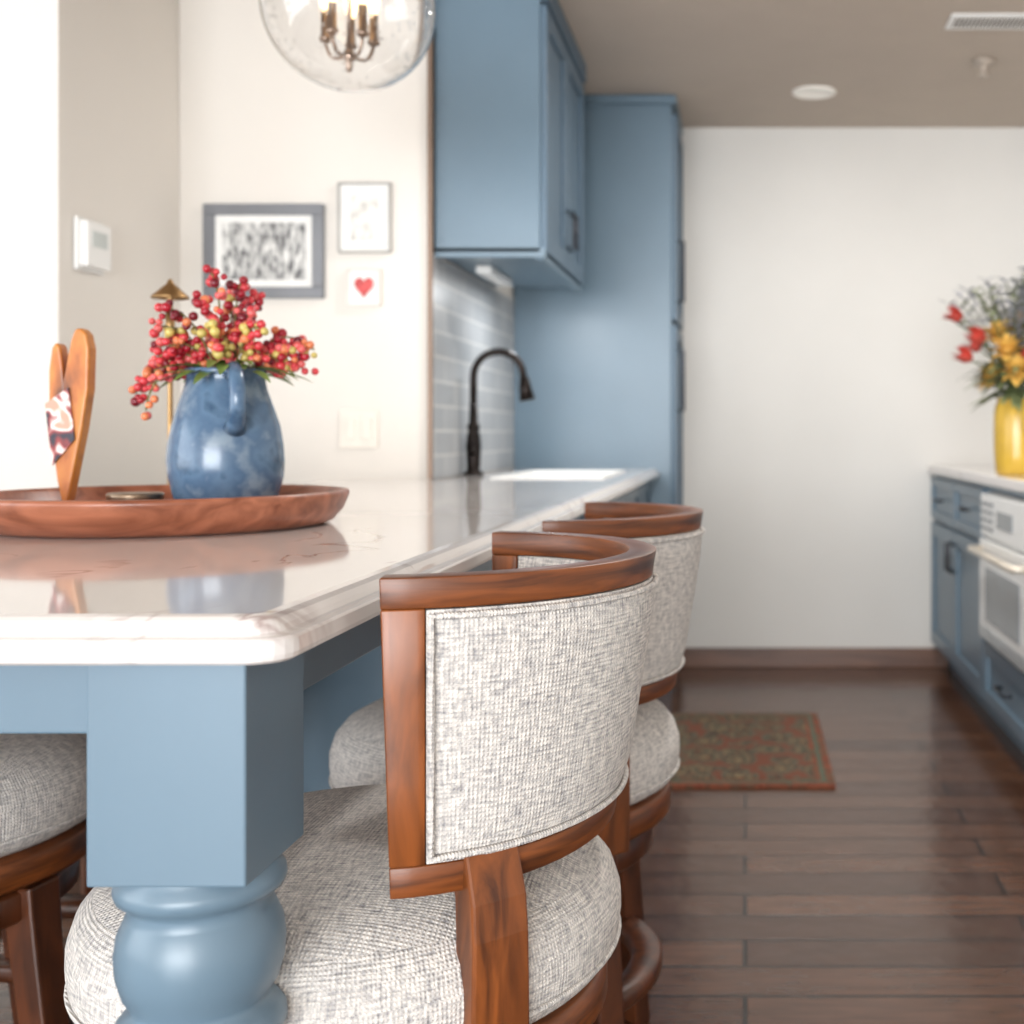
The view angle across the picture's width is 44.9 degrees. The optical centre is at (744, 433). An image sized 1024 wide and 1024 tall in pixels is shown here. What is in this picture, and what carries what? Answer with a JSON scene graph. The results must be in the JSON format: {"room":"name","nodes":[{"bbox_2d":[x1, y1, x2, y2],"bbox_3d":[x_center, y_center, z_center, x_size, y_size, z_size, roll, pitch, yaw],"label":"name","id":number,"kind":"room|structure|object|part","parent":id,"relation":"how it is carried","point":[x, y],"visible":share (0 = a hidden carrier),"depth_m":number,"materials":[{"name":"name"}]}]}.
{"room":"kitchen","nodes":[
{"label":"kitchen","id":0,"kind":"room"},
{"bbox_2d":[0,0,178,490],"bbox_3d":[-3.004,-0.166,4.258,2.592,2.440,2.545,0,0,0],"label":"wall","id":1,"kind":"structure","parent":0,"point":[89,89],"depth_m":3.11,"materials":[{"name":"white paint"}]},
{"bbox_2d":[74,216,110,275],"bbox_3d":[-1.688,-0.487,3.112,0.035,0.136,0.132,0,0,0],"label":"thermostat","id":2,"kind":"object","parent":1,"relation":"attached to","point":[92,240],"visible":1,"depth_m":3.08,"materials":[{"name":"white plastic"}]},
{"bbox_2d":[179,0,513,483],"bbox_3d":[-1.329,-0.166,4.575,0.755,2.440,1.910,0,0,0],"label":"wall partition","id":3,"kind":"structure","parent":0,"point":[253,129],"depth_m":3.62,"materials":[{"name":"white paint"}]},
{"bbox_2d":[203,203,324,298],"bbox_3d":[-1.447,-0.550,3.610,0.362,0.284,0.019,0,0,0],"label":"picture frame","id":4,"kind":"object","parent":3,"relation":"attached to","point":[279,248],"visible":0.85,"depth_m":3.61,"materials":[{"name":"grey wood"}]},
{"bbox_2d":[222,222,305,279],"bbox_3d":[-1.447,-0.550,3.609,0.250,0.172,0.002,0,0,0],"label":"print","id":5,"kind":"object","parent":4,"relation":"attached to","point":[252,250],"depth_m":3.61},
{"bbox_2d":[340,409,377,447],"bbox_3d":[-1.163,-0.016,3.614,0.116,0.116,0.010,0,0,0],"label":"light switch","id":6,"kind":"object","parent":3,"relation":"attached to","point":[358,427],"visible":1,"depth_m":3.61,"materials":[{"name":"beige plastic"}]},
{"bbox_2d":[346,268,381,305],"bbox_3d":[-1.146,-0.441,3.610,0.102,0.112,0.019,0,0,0],"label":"picture frame","id":7,"kind":"object","parent":3,"relation":"attached to","point":[363,285],"visible":1,"depth_m":3.61,"materials":[{"name":"white paper"}]},
{"bbox_2d":[337,182,391,252],"bbox_3d":[-1.144,-0.651,3.610,0.160,0.212,0.019,0,0,0],"label":"picture frame","id":8,"kind":"object","parent":3,"relation":"attached to","point":[364,209],"visible":1,"depth_m":3.61,"materials":[{"name":"white paper"}]},
{"bbox_2d":[350,195,378,240],"bbox_3d":[-1.144,-0.651,3.609,0.086,0.138,0.002,0,0,0],"label":"print","id":9,"kind":"object","parent":8,"relation":"attached to","point":[364,209],"depth_m":3.61},
{"bbox_2d":[427,37,432,479],"bbox_3d":[-0.948,-0.624,3.612,0.015,1.523,0.014,0,0,0],"label":"trim","id":10,"kind":"structure","parent":3,"relation":"attached to","point":[430,49],"depth_m":3.60,"materials":[{"name":"brown metal"}]},
{"bbox_2d":[433,253,513,479],"bbox_3d":[-0.946,-0.204,4.261,0.008,0.684,1.269,0,0,0],"label":"tile backsplash","id":11,"kind":"structure","parent":3,"relation":"attached to","point":[471,318],"depth_m":4.07,"materials":[{"name":"grey tile"}]},
{"bbox_2d":[435,0,585,291],"bbox_3d":[-0.756,-0.957,4.070,0.371,0.852,0.860,0,0,0],"label":"upper cabinet","id":12,"kind":"object","parent":3,"relation":"attached to","point":[510,75],"visible":1,"depth_m":3.64,"materials":[{"name":"blue paint"}]},
{"bbox_2d":[476,265,511,286],"bbox_3d":[-0.850,-0.536,4.080,0.050,0.026,0.360,0,0,0],"label":"under-cabinet light","id":13,"kind":"object","parent":12,"relation":"attached to","point":[489,272],"visible":1,"depth_m":4.01,"materials":[{"name":"white plastic"}]},
{"bbox_2d":[0,667,1023,1023],"bbox_3d":[-1.350,1.104,-0.285,5.900,0.100,11.630,0,0,0],"label":"floor","id":14,"kind":"structure","parent":0,"point":[893,893],"depth_m":2.89,"materials":[{"name":"brown wood"}]},
{"bbox_2d":[0,734,86,1023],"bbox_3d":[-1.237,0.590,1.720,0.608,0.929,0.574,0,0,0],"label":"bar stool","id":15,"kind":"object","parent":14,"relation":"on","point":[43,777],"visible":0.74,"depth_m":1.66,"materials":[{"name":"fabric"}]},
{"bbox_3d":[-1.178,0.840,1.960,0.058,0.428,0.090,0,0,10],"label":"leg","id":16,"kind":"part","parent":15,"relation":"part of","materials":[{"name":"brown wood"}]},
{"bbox_3d":[-0.980,0.840,1.678,0.090,0.428,0.058,0,0,10],"label":"leg","id":17,"kind":"part","parent":15,"relation":"part of","materials":[{"name":"brown wood"}]},
{"bbox_3d":[-1.220,0.651,1.720,0.468,0.045,0.468,0,0,0],"label":"leg frame","id":18,"kind":"part","parent":15,"relation":"part of","materials":[{"name":"brown wood"}]},
{"bbox_3d":[-1.220,0.495,1.720,0.558,0.146,0.558,0,0,0],"label":"seat","id":19,"kind":"part","parent":15,"relation":"part of","materials":[{"name":"fabric"}]},
{"bbox_2d":[0,854,93,944],"bbox_3d":[-1.250,0.590,2.424,0.599,0.929,0.558,0,0,13],"label":"bar stool","id":20,"kind":"object","parent":14,"relation":"on","point":[70,904],"visible":0.02,"depth_m":2.20,"materials":[{"name":"wood"}]},
{"bbox_3d":[-1.402,0.840,2.592,0.090,0.428,0.058,0,0,45],"label":"leg","id":21,"kind":"part","parent":20,"relation":"part of","materials":[{"name":"brown wood"}]},
{"bbox_2d":[0,468,659,1023],"bbox_3d":[-0.824,0.597,2.897,0.953,0.915,3.995,0,0,0],"label":"kitchen island","id":22,"kind":"object","parent":14,"relation":"on","point":[211,681],"visible":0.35,"depth_m":0.96,"materials":[{"name":"stone"}]},
{"bbox_2d":[0,468,659,664],"bbox_3d":[-0.824,0.157,2.897,0.953,0.036,3.995,0,0,0],"label":"island countertop","id":23,"kind":"structure","parent":22,"relation":"on","point":[266,597],"depth_m":1.21,"materials":[{"name":"stone"}]},
{"bbox_2d":[150,279,189,484],"bbox_3d":[-1.025,-0.070,2.140,0.104,0.416,0.104,0,0,0],"label":"brass table lamp","id":24,"kind":"object","parent":23,"relation":"on","point":[169,290],"visible":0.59,"depth_m":2.14,"materials":[{"name":"gold metal"}]},
{"bbox_2d":[0,484,348,537],"bbox_3d":[-0.880,0.113,1.820,0.532,0.052,0.532,0,0,0],"label":"serving tray","id":25,"kind":"object","parent":23,"relation":"on","point":[39,512],"visible":0.96,"depth_m":1.61,"materials":[{"name":"brown wood"}]},
{"bbox_2d":[45,328,95,499],"bbox_3d":[-1.043,-0.019,1.858,0.066,0.288,0.028,0,0,0],"label":"heart sculpture","id":26,"kind":"object","parent":25,"relation":"on","point":[68,408],"visible":0.91,"depth_m":1.85,"materials":[{"name":"orange wood"}]},
{"bbox_2d":[106,492,164,499],"bbox_3d":[-0.945,0.109,1.860,0.082,0.036,0.082,0,0,0],"label":"candle tin","id":27,"kind":"object","parent":25,"relation":"on","point":[115,495],"visible":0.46,"depth_m":1.83,"materials":[{"name":"metal"}]},
{"bbox_2d":[165,361,284,498],"bbox_3d":[-0.815,0.008,1.885,0.172,0.238,0.172,0,0,13],"label":"ceramic pitcher","id":28,"kind":"object","parent":25,"relation":"on","point":[225,439],"visible":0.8,"depth_m":1.82,"materials":[{"name":"blue ceramic"}]},
{"bbox_2d":[128,264,318,420],"bbox_3d":[-0.812,-0.138,1.880,0.221,0.235,0.244,0,0,43],"label":"bouquet","id":29,"kind":"object","parent":28,"relation":"in","point":[226,346],"visible":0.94,"depth_m":1.85,"materials":[{"name":"red plant"}]},
{"bbox_3d":[-0.771,-0.054,1.815,0.031,0.115,0.066,0,0,-32],"label":"handle","id":30,"kind":"part","parent":28,"relation":"part of","materials":[{"name":"blue ceramic"}]},
{"bbox_2d":[463,348,534,475],"bbox_3d":[-0.819,-0.074,3.978,0.241,0.426,0.113,0,0,0],"label":"kitchen faucet","id":31,"kind":"object","parent":23,"relation":"on","point":[473,438],"visible":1,"depth_m":3.99,"materials":[{"name":"black metal"}]},
{"bbox_2d":[490,470,625,477],"bbox_3d":[-0.620,0.193,4.100,0.356,0.118,0.696,0,0,0],"label":"sink","id":32,"kind":"object","parent":23,"relation":"in","point":[530,473],"visible":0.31,"depth_m":4.44,"materials":[{"name":"white ceramic"}]},
{"bbox_2d":[64,531,659,1023],"bbox_3d":[-0.394,0.590,1.291,0.599,0.929,0.558,0,0,13],"label":"bar stool","id":33,"kind":"object","parent":14,"relation":"on","point":[478,883],"visible":0.94,"depth_m":1.09,"materials":[{"name":"fabric"}]},
{"bbox_3d":[-0.414,0.495,1.295,0.558,0.146,0.558,0,0,0],"label":"seat","id":34,"kind":"part","parent":33,"relation":"part of","materials":[{"name":"fabric"}]},
{"bbox_3d":[-0.227,0.395,1.295,0.180,0.028,0.487,0,0,0],"label":"rail","id":35,"kind":"part","parent":33,"relation":"part of","materials":[{"name":"brown wood"}]},
{"bbox_3d":[-0.209,0.139,1.295,0.225,0.028,0.510,0,0,0],"label":"rail","id":36,"kind":"part","parent":33,"relation":"part of","materials":[{"name":"brown wood"}]},
{"bbox_2d":[329,502,704,1023],"bbox_3d":[-0.366,0.590,1.961,0.599,0.929,0.558,0,0,13],"label":"bar stool","id":37,"kind":"object","parent":14,"relation":"on","point":[357,751],"visible":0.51,"depth_m":1.84,"materials":[{"name":"fabric"}]},
{"bbox_3d":[-0.386,0.495,1.965,0.558,0.146,0.558,0,0,0],"label":"seat","id":38,"kind":"part","parent":37,"relation":"part of","materials":[{"name":"fabric"}]},
{"bbox_3d":[-0.214,0.840,1.793,0.090,0.428,0.058,0,0,45],"label":"leg","id":39,"kind":"part","parent":37,"relation":"part of","materials":[{"name":"brown wood"}]},
{"bbox_3d":[-0.181,0.139,1.965,0.225,0.028,0.510,0,0,0],"label":"rail","id":40,"kind":"part","parent":37,"relation":"part of","materials":[{"name":"brown wood"}]},
{"bbox_3d":[-0.214,0.840,2.137,0.058,0.428,0.090,0,0,45],"label":"leg","id":41,"kind":"part","parent":37,"relation":"part of","materials":[{"name":"brown wood"}]},
{"bbox_3d":[-0.386,0.651,1.965,0.468,0.045,0.468,0,0,0],"label":"leg frame","id":42,"kind":"part","parent":37,"relation":"part of","materials":[{"name":"brown wood"}]},
{"bbox_3d":[-0.199,0.395,1.965,0.180,0.028,0.487,0,0,0],"label":"rail","id":43,"kind":"part","parent":37,"relation":"part of","materials":[{"name":"brown wood"}]},
{"bbox_2d":[514,95,684,691],"bbox_3d":[-0.597,-0.165,5.155,0.697,2.437,0.540,0,0,0],"label":"pantry cabinet","id":44,"kind":"object","parent":14,"relation":"on","point":[604,362],"visible":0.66,"depth_m":4.90,"materials":[{"name":"blue paint"}]},
{"bbox_2d":[670,713,835,787],"bbox_3d":[-0.040,1.047,4.030,0.620,0.012,0.920,0,0,0],"label":"area rug","id":45,"kind":"object","parent":14,"relation":"on","point":[718,750],"visible":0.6,"depth_m":3.94,"materials":[{"name":"fabric"}]},
{"bbox_2d":[928,465,1023,752],"bbox_3d":[1.153,0.597,4.013,0.688,0.915,2.825,0,0,0],"label":"base cabinet","id":46,"kind":"object","parent":14,"relation":"on","point":[993,680],"visible":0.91,"depth_m":4.62,"materials":[{"name":"blue paint"}]},
{"bbox_2d":[928,465,1023,492],"bbox_3d":[1.161,0.158,4.013,0.672,0.037,2.825,0,0,0],"label":"countertop","id":47,"kind":"structure","parent":46,"relation":"on","point":[981,474],"depth_m":4.34,"materials":[{"name":"stone"}]},
{"bbox_2d":[994,397,1023,474],"bbox_3d":[0.930,0.007,4.120,0.153,0.262,0.153,0,0,22],"label":"vase","id":48,"kind":"object","parent":47,"relation":"on","point":[1008,422],"visible":0.9,"depth_m":4.06,"materials":[{"name":"ceramic"}]},
{"bbox_2d":[940,267,1023,412],"bbox_3d":[0.922,-0.308,4.130,0.470,0.526,0.391,0,0,-41],"label":"flower bouquet","id":49,"kind":"object","parent":48,"relation":"in","point":[1008,368],"visible":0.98,"depth_m":4.06,"materials":[{"name":"green plant"}]},
{"bbox_2d":[967,492,1023,672],"bbox_3d":[1.087,0.459,3.855,0.626,0.510,0.750,0,0,0],"label":"built-in oven","id":50,"kind":"object","parent":46,"relation":"in","point":[1001,552],"visible":1,"depth_m":3.82,"materials":[{"name":"white metal"}]},
{"bbox_3d":[0.802,0.399,3.855,0.056,0.024,0.673,0,0,0],"label":"handle","id":51,"kind":"part","parent":50,"relation":"part of","materials":[{"name":"silver metal"}]},
{"bbox_2d":[558,0,1023,127],"bbox_3d":[-1.350,-1.436,-0.285,5.900,0.100,11.630,0,0,0],"label":"ceiling","id":52,"kind":"structure","parent":0,"point":[726,63],"depth_m":4.45,"materials":[{"name":"paint"}]},
{"bbox_2d":[259,0,435,92],"bbox_3d":[-0.815,-1.047,2.470,0.346,0.678,0.346,0,0,0],"label":"pendant light","id":53,"kind":"object","parent":52,"relation":"hanging from","point":[346,46],"visible":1,"depth_m":2.37,"materials":[{"name":"clear glass"}]},
{"bbox_2d":[792,86,835,98],"bbox_3d":[0.280,-1.381,4.860,0.180,0.009,0.180,0,0,0],"label":"recessed light","id":54,"kind":"object","parent":52,"relation":"in","point":[806,92],"visible":1,"depth_m":4.86,"materials":[{"name":"white plastic"}]},
{"bbox_2d":[971,57,995,77],"bbox_3d":[0.885,-1.353,4.450,0.090,0.063,0.090,0,0,0],"label":"sprinkler","id":55,"kind":"object","parent":52,"relation":"attached to","point":[983,63],"visible":1,"depth_m":4.43,"materials":[{"name":"metal"}]},
{"bbox_2d":[945,13,1023,28],"bbox_3d":[0.840,-1.380,4.020,0.320,0.010,0.140,0,0,0],"label":"ceiling vent","id":56,"kind":"object","parent":52,"relation":"in","point":[956,20],"visible":1,"depth_m":4.00,"materials":[{"name":"white metal"}]},
{"bbox_2d":[680,128,1023,666],"bbox_3d":[0.325,-0.166,5.480,2.550,2.440,0.100,0,0,0],"label":"wall","id":57,"kind":"structure","parent":0,"point":[822,387],"depth_m":5.43,"materials":[{"name":"paint"}]},
{"bbox_2d":[680,648,947,667],"bbox_3d":[0.310,1.010,5.421,1.216,0.088,0.018,0,0,0],"label":"baseboard","id":58,"kind":"structure","parent":57,"relation":"attached to","point":[694,657],"depth_m":5.41,"materials":[{"name":"brown wood"}]}
]}

